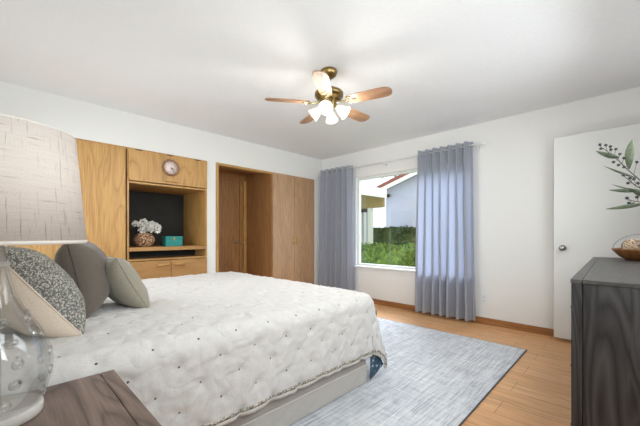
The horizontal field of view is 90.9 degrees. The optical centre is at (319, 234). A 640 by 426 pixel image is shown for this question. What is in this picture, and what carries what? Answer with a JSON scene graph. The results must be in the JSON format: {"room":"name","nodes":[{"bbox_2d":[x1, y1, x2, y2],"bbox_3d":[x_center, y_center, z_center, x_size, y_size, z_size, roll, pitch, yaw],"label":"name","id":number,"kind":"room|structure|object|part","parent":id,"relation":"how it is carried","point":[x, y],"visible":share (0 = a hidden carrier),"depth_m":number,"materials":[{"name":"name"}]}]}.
{"room":"bedroom","nodes":[
{"label":"bedroom","id":0,"kind":"room"},
{"bbox_2d":[0,81,321,284],"bbox_3d":[-1.527,-0.146,4.215,0.100,2.440,4.367,0,0,44],"label":"wall","id":1,"kind":"structure","parent":0,"point":[79,119],"depth_m":3.79,"materials":[{"name":"white paint"}]},
{"bbox_2d":[0,0,639,159],"bbox_3d":[-0.112,-1.441,2.844,5.660,0.150,4.627,0,0,44],"label":"ceiling","id":2,"kind":"structure","parent":0,"point":[211,66],"depth_m":2.47,"materials":[{"name":"white paint"}]},
{"bbox_2d":[265,66,391,124],"bbox_3d":[0.106,-1.161,2.650,1.010,0.410,0.969,0,0,44],"label":"ceiling fan","id":3,"kind":"object","parent":2,"relation":"hanging from","point":[328,95],"visible":1,"depth_m":2.55,"materials":[{"name":"brown wood"}]},
{"bbox_3d":[-0.267,-1.094,2.567,0.362,0.006,0.120,0,12,-9],"label":"blade","id":4,"kind":"part","parent":3,"relation":"part of","materials":[{"name":"brown wood"}]},
{"bbox_3d":[-0.082,-1.094,2.929,0.120,0.006,0.362,-13,6,-26],"label":"blade","id":5,"kind":"part","parent":3,"relation":"part of","materials":[{"name":"brown wood"}]},
{"bbox_3d":[-0.071,-1.103,2.596,0.173,0.058,0.084,0,12,-9],"label":"blade arm","id":6,"kind":"part","parent":3,"relation":"part of","materials":[{"name":"gold metal"}]},
{"bbox_3d":[-0.047,-1.014,2.640,0.120,0.117,0.111,0,0,44],"label":"lamp shade","id":7,"kind":"part","parent":3,"relation":"part of","materials":[{"name":"beige glass"}]},
{"bbox_3d":[0.021,-1.094,2.279,0.120,0.006,0.362,12,2,9],"label":"blade","id":8,"kind":"part","parent":3,"relation":"part of","materials":[{"name":"brown wood"}]},
{"bbox_3d":[0.055,-1.014,2.498,0.111,0.117,0.120,0,0,44],"label":"lamp shade","id":9,"kind":"part","parent":3,"relation":"part of","materials":[{"name":"beige glass"}]},
{"bbox_3d":[0.054,-1.103,2.474,0.084,0.058,0.173,12,2,9],"label":"blade arm","id":10,"kind":"part","parent":3,"relation":"part of","materials":[{"name":"gold metal"}]},
{"bbox_3d":[0.095,-1.014,2.743,0.111,0.117,0.120,0,0,44],"label":"lamp shade","id":11,"kind":"part","parent":3,"relation":"part of","materials":[{"name":"beige glass"}]},
{"bbox_3d":[0.198,-1.014,2.601,0.120,0.117,0.111,0,0,44],"label":"lamp shade","id":12,"kind":"part","parent":3,"relation":"part of","materials":[{"name":"beige glass"}]},
{"bbox_3d":[0.208,-1.103,2.555,0.173,0.058,0.084,0,-12,27],"label":"blade arm","id":13,"kind":"part","parent":3,"relation":"part of","materials":[{"name":"gold metal"}]},
{"bbox_3d":[0.320,-1.094,2.865,0.362,0.006,0.120,0,-12,-45],"label":"blade","id":14,"kind":"part","parent":3,"relation":"part of","materials":[{"name":"brown wood"}]},
{"bbox_3d":[0.383,-1.094,2.464,0.362,0.006,0.120,0,-12,27],"label":"blade","id":15,"kind":"part","parent":3,"relation":"part of","materials":[{"name":"brown wood"}]},
{"bbox_2d":[374,304,570,425],"bbox_3d":[-0.219,1.124,2.935,5.380,0.100,4.607,0,0,44],"label":"floor","id":16,"kind":"structure","parent":0,"point":[536,391],"depth_m":2.39,"materials":[{"name":"brown wood"}]},
{"bbox_2d":[8,138,126,260],"bbox_3d":[-2.691,0.046,3.371,0.618,2.055,0.948,0,0,44],"label":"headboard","id":17,"kind":"object","parent":16,"relation":"on","point":[102,166],"visible":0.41,"depth_m":3.33,"materials":[{"name":"brown wood"}]},
{"bbox_2d":[20,370,161,425],"bbox_3d":[-0.691,0.774,0.736,0.578,0.600,0.525,0,0,44],"label":"nightstand","id":18,"kind":"object","parent":16,"relation":"on","point":[102,399],"visible":0.95,"depth_m":0.88,"materials":[{"name":"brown wood"}]},
{"bbox_2d":[0,114,86,425],"bbox_3d":[-0.825,0.102,0.808,0.368,0.743,0.368,0,0,44],"label":"table lamp","id":19,"kind":"object","parent":18,"relation":"on","point":[41,202],"visible":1,"depth_m":0.76,"materials":[{"name":"beige fabric"}]},
{"bbox_3d":[-0.825,0.262,0.808,0.007,0.367,0.007,0,0,22],"label":"rod","id":20,"kind":"part","parent":19,"relation":"part of","materials":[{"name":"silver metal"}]},
{"bbox_3d":[-0.825,-0.124,0.808,0.366,0.288,0.366,0,0,44],"label":"lamp shade","id":21,"kind":"part","parent":19,"relation":"part of","materials":[{"name":"fabric"}]},
{"bbox_2d":[126,147,206,278],"bbox_3d":[-2.059,0.046,4.072,0.780,2.055,0.933,0,0,44],"label":"wall unit","id":22,"kind":"object","parent":16,"relation":"on","point":[179,210],"visible":0.66,"depth_m":4.07,"materials":[{"name":"brown wood"}]},
{"bbox_2d":[133,233,154,246],"bbox_3d":[-2.130,0.058,3.814,0.235,0.168,0.235,0,0,44],"label":"woven vase","id":23,"kind":"object","parent":22,"relation":"on","point":[140,239],"visible":1,"depth_m":3.73,"materials":[{"name":"brown wicker"}]},
{"bbox_2d":[131,220,138,228],"bbox_3d":[-2.161,-0.085,3.737,0.081,0.176,0.137,0,0,44],"label":"flower","id":24,"kind":"object","parent":23,"relation":"in","point":[134,223],"visible":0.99,"depth_m":3.71,"materials":[{"name":"white plant"}]},
{"bbox_3d":[-1.975,0.480,3.670,0.018,0.348,0.452,0,0,44],"label":"door","id":25,"kind":"part","parent":22,"relation":"part of","materials":[{"name":"brown wood"}]},
{"bbox_3d":[-2.195,-0.154,4.205,0.400,0.863,0.893,0,0,44],"label":"panel","id":26,"kind":"part","parent":22,"relation":"part of","materials":[{"name":"black wood"}]},
{"bbox_2d":[129,245,205,251],"bbox_3d":[-2.076,0.164,4.088,0.732,0.044,0.893,0,0,44],"label":"niche shelf","id":27,"kind":"object","parent":22,"relation":"attached to","point":[132,248],"depth_m":3.89,"materials":[{"name":"brown wood"}]},
{"bbox_2d":[129,255,205,261],"bbox_3d":[-2.080,0.288,4.093,0.720,0.022,0.893,0,0,44],"label":"shelf","id":28,"kind":"object","parent":22,"relation":"attached to","point":[147,258],"depth_m":3.89,"materials":[{"name":"brown wood"}]},
{"bbox_3d":[-1.813,-0.786,3.834,0.020,0.345,0.913,0,0,44],"label":"flap door","id":29,"kind":"part","parent":22,"relation":"part of","materials":[{"name":"brown wood"}]},
{"bbox_2d":[162,159,179,175],"bbox_3d":[-1.804,-0.814,3.812,0.024,0.204,0.214,0,0,44],"label":"wall clock","id":30,"kind":"object","parent":22,"relation":"attached to","point":[170,167],"visible":1,"depth_m":3.81,"materials":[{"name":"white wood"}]},
{"bbox_2d":[162,236,182,245],"bbox_3d":[-1.932,0.080,4.124,0.154,0.125,0.216,0,0,44],"label":"box","id":31,"kind":"object","parent":22,"relation":"on","point":[166,240],"visible":0.97,"depth_m":4.07,"materials":[{"name":"teal wood"}]},
{"bbox_3d":[-1.935,0.035,4.127,0.146,0.035,0.216,0,0,44],"label":"lid","id":32,"kind":"part","parent":31,"relation":"part of","materials":[{"name":"teal leather"}]},
{"bbox_3d":[-1.654,0.480,3.998,0.018,0.348,0.455,0,0,44],"label":"door","id":33,"kind":"part","parent":22,"relation":"part of","materials":[{"name":"brown wood"}]},
{"bbox_2d":[216,162,313,283],"bbox_3d":[-1.012,0.014,5.171,0.817,2.120,1.853,0,0,44],"label":"closet","id":34,"kind":"object","parent":16,"relation":"on","point":[265,219],"visible":0.76,"depth_m":5.20,"materials":[{"name":"brown wood"}]},
{"bbox_3d":[-1.645,0.073,5.077,0.025,1.962,0.760,0,0,44],"label":"door","id":35,"kind":"part","parent":34,"relation":"part of","materials":[{"name":"brown wood"}]},
{"bbox_3d":[-1.349,0.073,5.379,0.025,1.962,0.058,0,0,44],"label":"door","id":36,"kind":"part","parent":34,"relation":"part of","materials":[{"name":"brown wood"}]},
{"bbox_3d":[-0.582,0.040,5.084,0.010,2.029,0.441,0,0,44],"label":"door","id":37,"kind":"part","parent":34,"relation":"part of","materials":[{"name":"brown wood"}]},
{"bbox_3d":[-0.264,0.040,5.409,0.010,2.029,0.457,0,0,44],"label":"door","id":38,"kind":"part","parent":34,"relation":"part of","materials":[{"name":"brown wood"}]},
{"bbox_2d":[289,317,526,425],"bbox_3d":[-0.020,1.069,2.910,2.752,0.009,2.742,0,0,44],"label":"rug","id":39,"kind":"object","parent":16,"relation":"on","point":[431,377],"visible":0.37,"depth_m":2.29,"materials":[{"name":"grey fabric"}]},
{"bbox_2d":[225,360,366,425],"bbox_3d":[-1.066,0.768,2.234,1.966,0.589,2.100,0,0,44],"label":"bed","id":40,"kind":"object","parent":39,"relation":"on","point":[285,411],"visible":0.2,"depth_m":1.85,"materials":[{"name":"grey wood"}]},
{"bbox_2d":[1,271,387,425],"bbox_3d":[-0.998,0.728,2.318,2.156,0.633,2.222,0,0,44],"label":"quilt","id":41,"kind":"object","parent":40,"relation":"on","point":[208,349],"visible":0.77,"depth_m":1.52,"materials":[{"name":"fabric"}]},
{"bbox_2d":[1,246,85,337],"bbox_3d":[-1.246,0.240,1.351,0.446,0.380,0.344,0,0,38],"label":"pillow","id":42,"kind":"object","parent":41,"relation":"on","point":[33,281],"visible":0.93,"depth_m":1.24,"materials":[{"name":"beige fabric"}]},
{"bbox_2d":[54,241,109,318],"bbox_3d":[-1.297,0.226,1.737,0.249,0.399,0.428,0,0,-26],"label":"pillow","id":43,"kind":"object","parent":41,"relation":"on","point":[85,263],"visible":0.7,"depth_m":1.60,"materials":[{"name":"grey fabric"}]},
{"bbox_2d":[105,257,149,307],"bbox_3d":[-1.190,0.277,1.874,0.406,0.313,0.229,0,0,39],"label":"pillow","id":44,"kind":"object","parent":41,"relation":"on","point":[127,288],"visible":0.72,"depth_m":1.76,"materials":[{"name":"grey fabric"}]},
{"bbox_3d":[-0.999,0.890,2.317,2.155,0.146,2.214,0,0,44],"label":"sequin trim","id":45,"kind":"part","parent":41,"relation":"part of","materials":[{"name":"white fabric"}]},
{"bbox_2d":[570,257,639,425],"bbox_3d":[1.757,0.624,1.721,0.508,0.900,1.744,0,0,43],"label":"dresser","id":46,"kind":"object","parent":16,"relation":"on","point":[605,292],"visible":1,"depth_m":1.19,"materials":[{"name":"grey wood"}]},
{"bbox_3d":[1.183,0.612,1.092,0.414,0.844,0.023,0,0,43],"label":"panel","id":47,"kind":"part","parent":46,"relation":"part of","materials":[{"name":"grey wood"}]},
{"bbox_2d":[611,234,639,260],"bbox_3d":[2.212,0.082,2.152,0.332,0.182,0.332,0,0,44],"label":"wooden bowl","id":48,"kind":"object","parent":46,"relation":"on","point":[627,254],"visible":0.94,"depth_m":2.13,"materials":[{"name":"brown wood"}]},
{"bbox_2d":[622,239,639,249],"bbox_3d":[2.129,0.081,2.138,0.110,0.111,0.111,0,0,44],"label":"ball","id":49,"kind":"object","parent":48,"relation":"in","point":[629,244],"visible":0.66,"depth_m":2.13,"materials":[{"name":"beige"}]},
{"bbox_3d":[1.850,0.048,1.646,0.132,0.250,0.132,0,0,44],"label":"ceramic vase","id":50,"kind":"object","parent":46,"relation":"on","visible":0},
{"bbox_2d":[596,139,639,180],"bbox_3d":[1.653,-0.191,1.653,0.398,0.627,0.042,0,0,-2],"label":"branch","id":51,"kind":"object","parent":50,"relation":"in","point":[629,153],"visible":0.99,"depth_m":1.66,"materials":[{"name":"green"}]},
{"bbox_2d":[607,195,639,208],"bbox_3d":[1.607,-0.044,1.503,0.560,0.333,0.111,0,0,-20],"label":"branch","id":52,"kind":"object","parent":50,"relation":"in","point":[629,204],"visible":1,"depth_m":1.45,"materials":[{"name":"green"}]},
{"bbox_2d":[610,173,639,196],"bbox_3d":[1.648,-0.091,1.575,0.431,0.428,0.060,0,0,-12],"label":"branch","id":53,"kind":"object","parent":50,"relation":"in","point":[625,190],"visible":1,"depth_m":1.55,"materials":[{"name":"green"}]},
{"bbox_2d":[322,87,639,328],"bbox_3d":[1.357,-0.146,4.545,5.380,2.440,0.140,0,0,44],"label":"wall","id":54,"kind":"structure","parent":0,"point":[513,171],"depth_m":3.62,"materials":[{"name":"white paint"}]},
{"bbox_2d":[354,169,416,275],"bbox_3d":[1.251,-0.183,4.590,1.855,1.515,0.145,0,0,44],"label":"window","id":55,"kind":"structure","parent":54,"relation":"in","point":[405,270],"depth_m":4.96,"materials":[{"name":"white"}]},
{"bbox_3d":[1.237,0.512,4.575,1.855,0.030,0.105,0,0,44],"label":"sill","id":56,"kind":"part","parent":55,"relation":"part of","materials":[{"name":"white"}]},
{"bbox_2d":[318,141,484,174],"bbox_3d":[0.994,-1.071,4.716,2.764,0.080,0.126,0,0,44],"label":"curtain rod","id":57,"kind":"object","parent":54,"relation":"attached to","point":[483,142],"visible":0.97,"depth_m":4.44,"materials":[{"name":"white metal"}]},
{"bbox_2d":[319,165,354,290],"bbox_3d":[0.281,-0.053,5.354,0.760,2.184,0.151,0,0,44],"label":"curtain","id":58,"kind":"object","parent":57,"relation":"hanging from","point":[336,243],"visible":0.93,"depth_m":5.32,"materials":[{"name":"grey fabric"}]},
{"bbox_2d":[415,141,475,320],"bbox_3d":[1.601,-0.053,4.064,0.768,2.184,0.154,0,0,44],"label":"curtain","id":59,"kind":"object","parent":57,"relation":"hanging from","point":[444,260],"visible":1,"depth_m":4.04,"materials":[{"name":"grey fabric"}]},
{"bbox_2d":[371,298,553,336],"bbox_3d":[1.529,1.036,4.269,4.190,0.075,0.014,0,0,44],"label":"baseboard","id":60,"kind":"structure","parent":54,"relation":"attached to","point":[482,319],"depth_m":3.69,"materials":[{"name":"brown wood"}]},
{"bbox_2d":[481,294,486,303],"bbox_3d":[1.991,0.774,3.820,0.072,0.116,0.010,0,0,44],"label":"wall outlet","id":61,"kind":"object","parent":54,"relation":"attached to","point":[483,296],"visible":1,"depth_m":3.82,"materials":[{"name":"white plastic"}]},
{"bbox_2d":[554,124,639,339],"bbox_3d":[2.654,0.026,2.922,0.797,2.025,0.110,0,0,44],"label":"door","id":62,"kind":"structure","parent":54,"relation":"in","point":[585,229],"depth_m":3.04,"materials":[{"name":"white paint"}]},
{"bbox_3d":[2.412,0.129,3.135,0.060,0.060,0.075,0,0,44],"label":"knob","id":63,"kind":"part","parent":62,"relation":"part of","materials":[{"name":"silver metal"}]},
{"label":"outside","id":64,"kind":"structure","parent":0,"visible":0},
{"bbox_3d":[9.085,1.474,22.140,42.000,0.100,35.650,0,0,44],"label":"ground","id":65,"kind":"structure","parent":64,"visible":0},
{"bbox_2d":[361,184,386,243],"bbox_3d":[-0.284,-0.051,10.251,3.250,2.950,4.650,0,0,44],"label":"porch","id":66,"kind":"object","parent":65,"relation":"on","point":[372,197],"visible":0.12,"depth_m":10.78,"materials":[{"name":"white paint"}]},
{"bbox_3d":[1.739,0.249,10.852,0.140,2.350,0.120,0,0,44],"label":"post","id":67,"kind":"part","parent":66,"relation":"part of","materials":[{"name":"white wood"}]},
{"bbox_2d":[365,175,396,214],"bbox_3d":[5.699,-2.913,22.163,9.970,8.685,6.435,0,0,44],"label":"tree","id":68,"kind":"object","parent":65,"relation":"on","point":[395,175],"visible":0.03,"depth_m":22.70,"materials":[{"name":"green plant"}]},
{"bbox_2d":[361,241,415,266],"bbox_3d":[1.825,0.827,8.153,4.124,1.361,1.154,0,0,44],"label":"hedge","id":69,"kind":"object","parent":65,"relation":"on","point":[376,253],"visible":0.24,"depth_m":7.70,"materials":[{"name":"green plant"}]},
{"bbox_2d":[373,225,415,245],"bbox_3d":[3.559,0.536,10.639,4.336,1.807,0.951,0,0,44],"label":"hedge","id":70,"kind":"object","parent":65,"relation":"on","point":[390,235],"visible":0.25,"depth_m":11.08,"materials":[{"name":"green plant"}]},
{"bbox_2d":[377,172,416,227],"bbox_3d":[8.031,-1.327,12.178,10.164,5.501,6.360,0,0,44],"label":"house","id":71,"kind":"structure","parent":65,"relation":"on","point":[401,200],"depth_m":12.78,"materials":[{"name":"grey paint"}]}
]}

